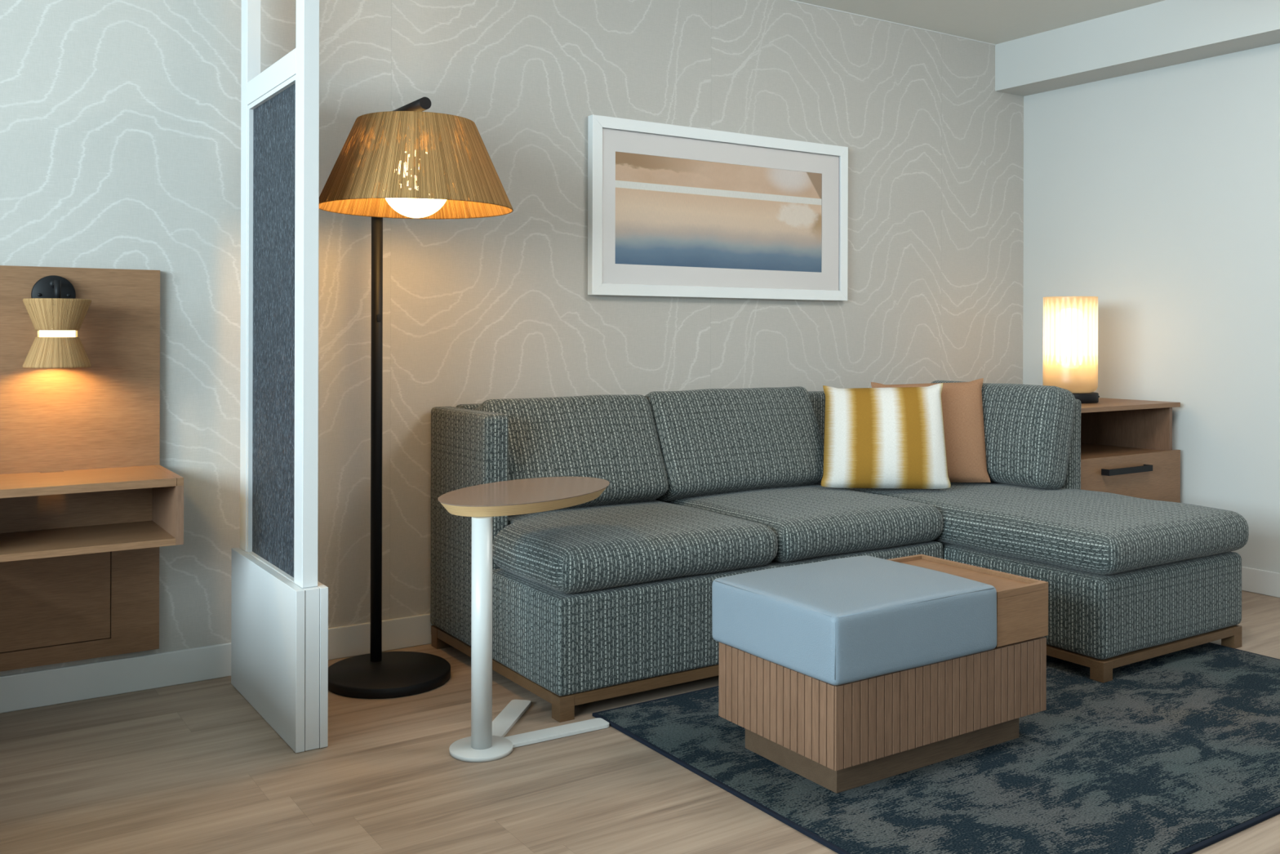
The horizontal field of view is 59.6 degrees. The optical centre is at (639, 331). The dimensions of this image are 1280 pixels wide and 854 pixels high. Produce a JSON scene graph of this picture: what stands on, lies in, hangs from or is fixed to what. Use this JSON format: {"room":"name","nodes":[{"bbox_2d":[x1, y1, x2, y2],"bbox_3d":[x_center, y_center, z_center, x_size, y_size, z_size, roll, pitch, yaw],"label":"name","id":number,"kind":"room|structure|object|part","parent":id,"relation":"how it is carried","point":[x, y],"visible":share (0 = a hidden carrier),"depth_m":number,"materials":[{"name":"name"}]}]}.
{"room":"hotel room","nodes":[
{"label":"hotel room","id":0,"kind":"room"},
{"bbox_2d":[0,0,1023,675],"bbox_3d":[-1.153,-0.167,3.553,7.430,2.437,0.120,0,0,-33],"label":"wall","id":1,"kind":"structure","parent":0,"point":[120,120],"depth_m":3.86,"materials":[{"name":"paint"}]},
{"bbox_2d":[0,265,183,671],"bbox_3d":[-1.557,0.376,2.997,0.557,1.112,0.362,0,0,-33],"label":"nightstand","id":2,"kind":"object","parent":1,"relation":"attached to","point":[88,504],"visible":1,"depth_m":3.15,"materials":[{"name":"brown wood"}]},
{"bbox_2d":[22,275,91,368],"bbox_3d":[-1.591,-0.029,3.050,0.166,0.254,0.186,0,0,-33],"label":"wall sconce","id":3,"kind":"object","parent":2,"relation":"attached to","point":[54,310],"visible":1,"depth_m":3.00,"materials":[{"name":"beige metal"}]},
{"bbox_3d":[-1.609,-0.132,3.077,0.022,0.022,0.084,0,0,-33],"label":"arm","id":4,"kind":"part","parent":3,"relation":"part of","materials":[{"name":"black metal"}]},
{"bbox_3d":[-1.586,-0.045,3.041,0.166,0.086,0.166,0,0,-33],"label":"lamp shade","id":5,"kind":"part","parent":3,"relation":"part of","materials":[{"name":"wicker"}]},
{"bbox_3d":[-1.586,0.057,3.041,0.166,0.082,0.166,0,0,-33],"label":"lamp shade","id":6,"kind":"part","parent":3,"relation":"part of","materials":[{"name":"wicker"}]},
{"bbox_3d":[-1.586,-0.107,3.041,0.016,0.065,0.016,0,0,-33],"label":"stem","id":7,"kind":"part","parent":3,"relation":"part of","materials":[{"name":"black metal"}]},
{"bbox_2d":[39,330,75,337],"bbox_3d":[-1.586,0.005,3.041,0.088,0.038,0.088,0,0,-33],"label":"diffuser","id":8,"kind":"object","parent":3,"relation":"attached to","point":[42,333],"depth_m":3.01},
{"bbox_2d":[0,613,433,713],"bbox_3d":[-1.119,1.002,3.498,7.190,0.101,0.012,0,0,-33],"label":"baseboard","id":9,"kind":"structure","parent":1,"relation":"attached to","point":[45,687],"depth_m":3.29,"materials":[{"name":"grey paint"}]},
{"bbox_2d":[587,114,848,301],"bbox_3d":[0.349,-0.462,4.450,1.276,0.659,0.034,0,0,-33],"label":"framed print","id":10,"kind":"object","parent":1,"relation":"attached to","point":[674,211],"visible":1,"depth_m":4.40,"materials":[{"name":"white wood"}]},
{"bbox_2d":[788,0,995,44],"bbox_3d":[-1.204,-1.383,3.442,6.977,0.004,0.004,0,0,-33],"label":"trim","id":11,"kind":"structure","parent":1,"relation":"attached to","point":[788,0],"depth_m":4.96,"materials":[{"name":"grey paint"}]},
{"bbox_2d":[0,590,1279,853],"bbox_3d":[0.486,1.106,1.066,7.430,0.100,6.080,0,0,-33],"label":"floor","id":12,"kind":"structure","parent":0,"point":[193,767],"depth_m":2.59,"materials":[{"name":"wood"}]},
{"bbox_2d":[231,0,328,752],"bbox_3d":[-1.002,-0.166,3.081,0.081,2.435,0.657,0,0,-33],"label":"divider","id":13,"kind":"object","parent":12,"relation":"on","point":[279,605],"visible":1,"depth_m":3.00,"materials":[{"name":"grey"}]},
{"bbox_3d":[-1.157,-0.369,3.318,0.040,2.030,0.070,0,0,-33],"label":"post","id":14,"kind":"part","parent":13,"relation":"part of","materials":[{"name":"grey"}]},
{"bbox_3d":[-1.004,-0.008,3.086,0.034,1.310,0.486,0,0,-33],"label":"panel frame","id":15,"kind":"part","parent":13,"relation":"part of","materials":[{"name":"grey fabric"}]},
{"bbox_3d":[-1.002,-0.697,3.086,0.040,0.066,0.487,0,0,-33],"label":"rail","id":16,"kind":"part","parent":13,"relation":"part of","materials":[{"name":"grey"}]},
{"bbox_3d":[-1.004,-0.002,3.086,0.010,1.296,0.460,0,0,-33],"label":"textile panel","id":17,"kind":"part","parent":13,"relation":"part of","materials":[{"name":"grey fabric"}]},
{"bbox_3d":[-0.850,-0.368,2.854,0.040,2.030,0.068,0,0,-33],"label":"post","id":18,"kind":"part","parent":13,"relation":"part of","materials":[{"name":"grey"}]},
{"bbox_2d":[319,97,513,698],"bbox_3d":[-0.678,0.195,3.257,0.554,1.714,0.678,0,0,-33],"label":"floor lamp","id":19,"kind":"object","parent":12,"relation":"on","point":[384,167],"visible":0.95,"depth_m":3.16,"materials":[{"name":"black metal"}]},
{"bbox_2d":[377,314,381,320],"bbox_3d":[-0.807,-0.042,3.453,0.012,0.020,0.004,0,0,-33],"label":"switch","id":20,"kind":"object","parent":19,"relation":"attached to","point":[379,316],"depth_m":3.45,"materials":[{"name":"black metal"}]},
{"bbox_3d":[-0.705,-0.644,3.301,0.035,0.035,0.365,0,0,-33],"label":"arm","id":21,"kind":"part","parent":19,"relation":"part of","materials":[{"name":"black metal"}]},
{"bbox_3d":[-0.642,-0.423,3.206,0.193,0.193,0.193,0,0,-33],"label":"globe bulb","id":22,"kind":"part","parent":19,"relation":"part of","materials":[{"name":"white glass"}]},
{"bbox_3d":[-0.642,-0.475,3.206,0.554,0.250,0.554,0,0,-33],"label":"lamp shade","id":23,"kind":"part","parent":19,"relation":"part of","materials":[{"name":"wicker"}]},
{"bbox_2d":[437,476,609,762],"bbox_3d":[-0.301,0.744,3.048,0.585,0.619,0.450,0,0,-33],"label":"side table","id":24,"kind":"object","parent":12,"relation":"on","point":[487,742],"visible":1,"depth_m":2.81,"materials":[{"name":"grey metal"}]},
{"bbox_2d":[430,380,1248,722],"bbox_3d":[0.677,0.629,3.753,2.330,0.856,1.531,0,0,-33],"label":"sectional sofa","id":25,"kind":"object","parent":12,"relation":"on","point":[609,595],"visible":0.84,"depth_m":3.58,"materials":[{"name":"grey fabric"}]},
{"bbox_3d":[-0.667,1.020,3.734,0.046,0.066,0.046,0,0,-33],"label":"leg","id":26,"kind":"part","parent":25,"relation":"part of","materials":[{"name":"brown wood"}]},
{"bbox_3d":[-0.555,0.620,3.595,0.084,0.735,0.436,0,0,-33],"label":"arm","id":27,"kind":"part","parent":25,"relation":"part of"},
{"bbox_3d":[-0.210,1.022,3.042,0.046,0.066,0.046,0,0,-33],"label":"leg","id":28,"kind":"part","parent":25,"relation":"part of","materials":[{"name":"brown wood"}]},
{"bbox_2d":[474,394,668,509],"bbox_3d":[-0.228,0.409,3.765,0.658,0.380,0.267,0,0,-33],"label":"cushion","id":29,"kind":"object","parent":25,"relation":"on","point":[622,441],"depth_m":3.73,"materials":[{"name":"grey fabric"}]},
{"bbox_2d":[492,499,777,593],"bbox_3d":[-0.114,0.652,3.554,0.791,0.142,0.834,0,0,-33],"label":"seat cushion","id":30,"kind":"object","parent":25,"relation":"on","point":[612,546],"depth_m":3.26,"materials":[{"name":"grey fabric"}]},
{"bbox_3d":[0.276,0.486,4.351,2.134,0.475,0.090,0,0,-33],"label":"backrest","id":31,"kind":"part","parent":25,"relation":"part of","materials":[{"name":"grey fabric"}]},
{"bbox_2d":[644,386,824,501],"bbox_3d":[0.356,0.407,4.153,0.764,0.390,0.271,0,0,-33],"label":"cushion","id":32,"kind":"object","parent":25,"relation":"on","point":[713,443],"depth_m":4.05,"materials":[{"name":"grey fabric"}]},
{"bbox_2d":[655,484,942,562],"bbox_3d":[0.519,0.653,3.971,0.757,0.145,0.834,0,0,-33],"label":"seat cushion","id":33,"kind":"object","parent":25,"relation":"on","point":[808,522],"depth_m":3.71,"materials":[{"name":"grey fabric"}]},
{"bbox_3d":[0.663,1.004,3.753,2.282,0.032,1.492,0,0,-33],"label":"plinth rail","id":34,"kind":"part","parent":25,"relation":"part of","materials":[{"name":"brown wood"}]},
{"bbox_2d":[821,382,951,488],"bbox_3d":[0.910,0.387,4.170,0.475,0.384,0.193,0,0,3],"label":"throw pillow","id":35,"kind":"object","parent":25,"relation":"on","point":[875,437],"visible":1,"depth_m":4.12,"materials":[{"name":"fabric"}]},
{"bbox_2d":[871,377,990,482],"bbox_3d":[1.112,0.380,4.322,0.461,0.396,0.134,0,0,4],"label":"throw pillow","id":36,"kind":"object","parent":25,"relation":"on","point":[962,402],"visible":0.44,"depth_m":4.28,"materials":[{"name":"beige fabric"}]},
{"bbox_2d":[931,380,1075,489],"bbox_3d":[1.389,0.399,4.415,0.224,0.393,0.646,0,0,-33],"label":"cushion","id":37,"kind":"object","parent":25,"relation":"on","point":[1029,428],"depth_m":4.19,"materials":[{"name":"grey fabric"}]},
{"bbox_2d":[817,481,1248,574],"bbox_3d":[1.330,0.664,4.136,0.816,0.156,1.450,0,0,-33],"label":"cushion","id":38,"kind":"object","parent":25,"relation":"on","point":[1064,528],"depth_m":3.64,"materials":[{"name":"grey fabric"}]},
{"bbox_3d":[1.390,1.019,3.365,0.046,0.060,0.046,0,0,-33],"label":"leg","id":39,"kind":"part","parent":25,"relation":"part of","materials":[{"name":"brown wood"}]},
{"bbox_3d":[1.993,1.026,3.764,0.046,0.069,0.046,0,0,-33],"label":"leg","id":40,"kind":"part","parent":25,"relation":"part of","materials":[{"name":"brown wood"}]},
{"bbox_2d":[591,642,1279,853],"bbox_3d":[1.123,1.053,3.079,2.112,0.009,1.358,0,0,-33],"label":"area rug","id":41,"kind":"object","parent":12,"relation":"on","point":[1179,752],"visible":0.53,"depth_m":2.64,"materials":[{"name":"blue carpet"}]},
{"bbox_2d":[711,554,1048,793],"bbox_3d":[0.614,0.830,2.846,0.751,0.434,0.456,0,0,-33],"label":"coffee table","id":42,"kind":"object","parent":41,"relation":"on","point":[845,673],"visible":1,"depth_m":2.65,"materials":[{"name":"brown wood"}]},
{"bbox_3d":[0.531,0.699,2.791,0.552,0.172,0.456,0,0,-33],"label":"padded seat","id":43,"kind":"part","parent":42,"relation":"part of","materials":[{"name":"blue leather"}]},
{"bbox_2d":[1080,397,1180,502],"bbox_3d":[1.819,0.680,4.839,0.727,0.758,0.730,0,0,-33],"label":"nightstand","id":44,"kind":"object","parent":12,"relation":"on","point":[1126,444],"visible":0.23,"depth_m":4.72,"materials":[{"name":"brown wood"}]},
{"bbox_2d":[1042,296,1099,403],"bbox_3d":[1.841,0.077,4.780,0.225,0.448,0.225,0,0,-33],"label":"table lamp","id":45,"kind":"object","parent":44,"relation":"on","point":[1070,323],"visible":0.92,"depth_m":4.69,"materials":[{"name":"white glass"}]},
{"bbox_3d":[2.074,0.661,5.039,0.020,0.679,0.676,0,0,-33],"label":"panel","id":46,"kind":"part","parent":44,"relation":"part of","materials":[{"name":"brown wood"}]},
{"bbox_3d":[1.974,0.561,4.525,0.297,0.024,0.035,0,0,-33],"label":"handle","id":47,"kind":"part","parent":44,"relation":"part of","materials":[{"name":"black metal"}]},
{"bbox_3d":[1.996,0.626,4.571,0.727,0.244,0.018,0,0,-33],"label":"drawer","id":48,"kind":"part","parent":44,"relation":"part of","materials":[{"name":"brown wood"}]},
{"bbox_2d":[794,0,1164,44],"bbox_3d":[0.493,-1.431,1.066,7.430,0.100,6.080,0,0,-33],"label":"ceiling","id":49,"kind":"structure","parent":0,"point":[991,21],"depth_m":4.84,"materials":[{"name":"paint"}]},
{"bbox_2d":[1022,43,1279,573],"bbox_3d":[3.573,-0.154,3.029,0.120,2.437,5.960,0,0,-33],"label":"wall","id":50,"kind":"structure","parent":0,"point":[1153,194],"depth_m":4.79,"materials":[{"name":"paint"}]},
{"bbox_2d":[995,0,1279,96],"bbox_3d":[3.404,-1.262,2.987,0.213,0.223,5.840,0,0,-33],"label":"soffit","id":51,"kind":"object","parent":50,"relation":"attached to","point":[1166,33],"depth_m":4.78,"materials":[{"name":"paint"}]},
{"bbox_2d":[1241,566,1279,597],"bbox_3d":[3.485,1.015,3.038,0.012,0.098,5.828,0,0,-33],"label":"baseboard","id":52,"kind":"structure","parent":50,"relation":"attached to","point":[1264,582],"depth_m":4.51,"materials":[{"name":"grey paint"}]}
]}

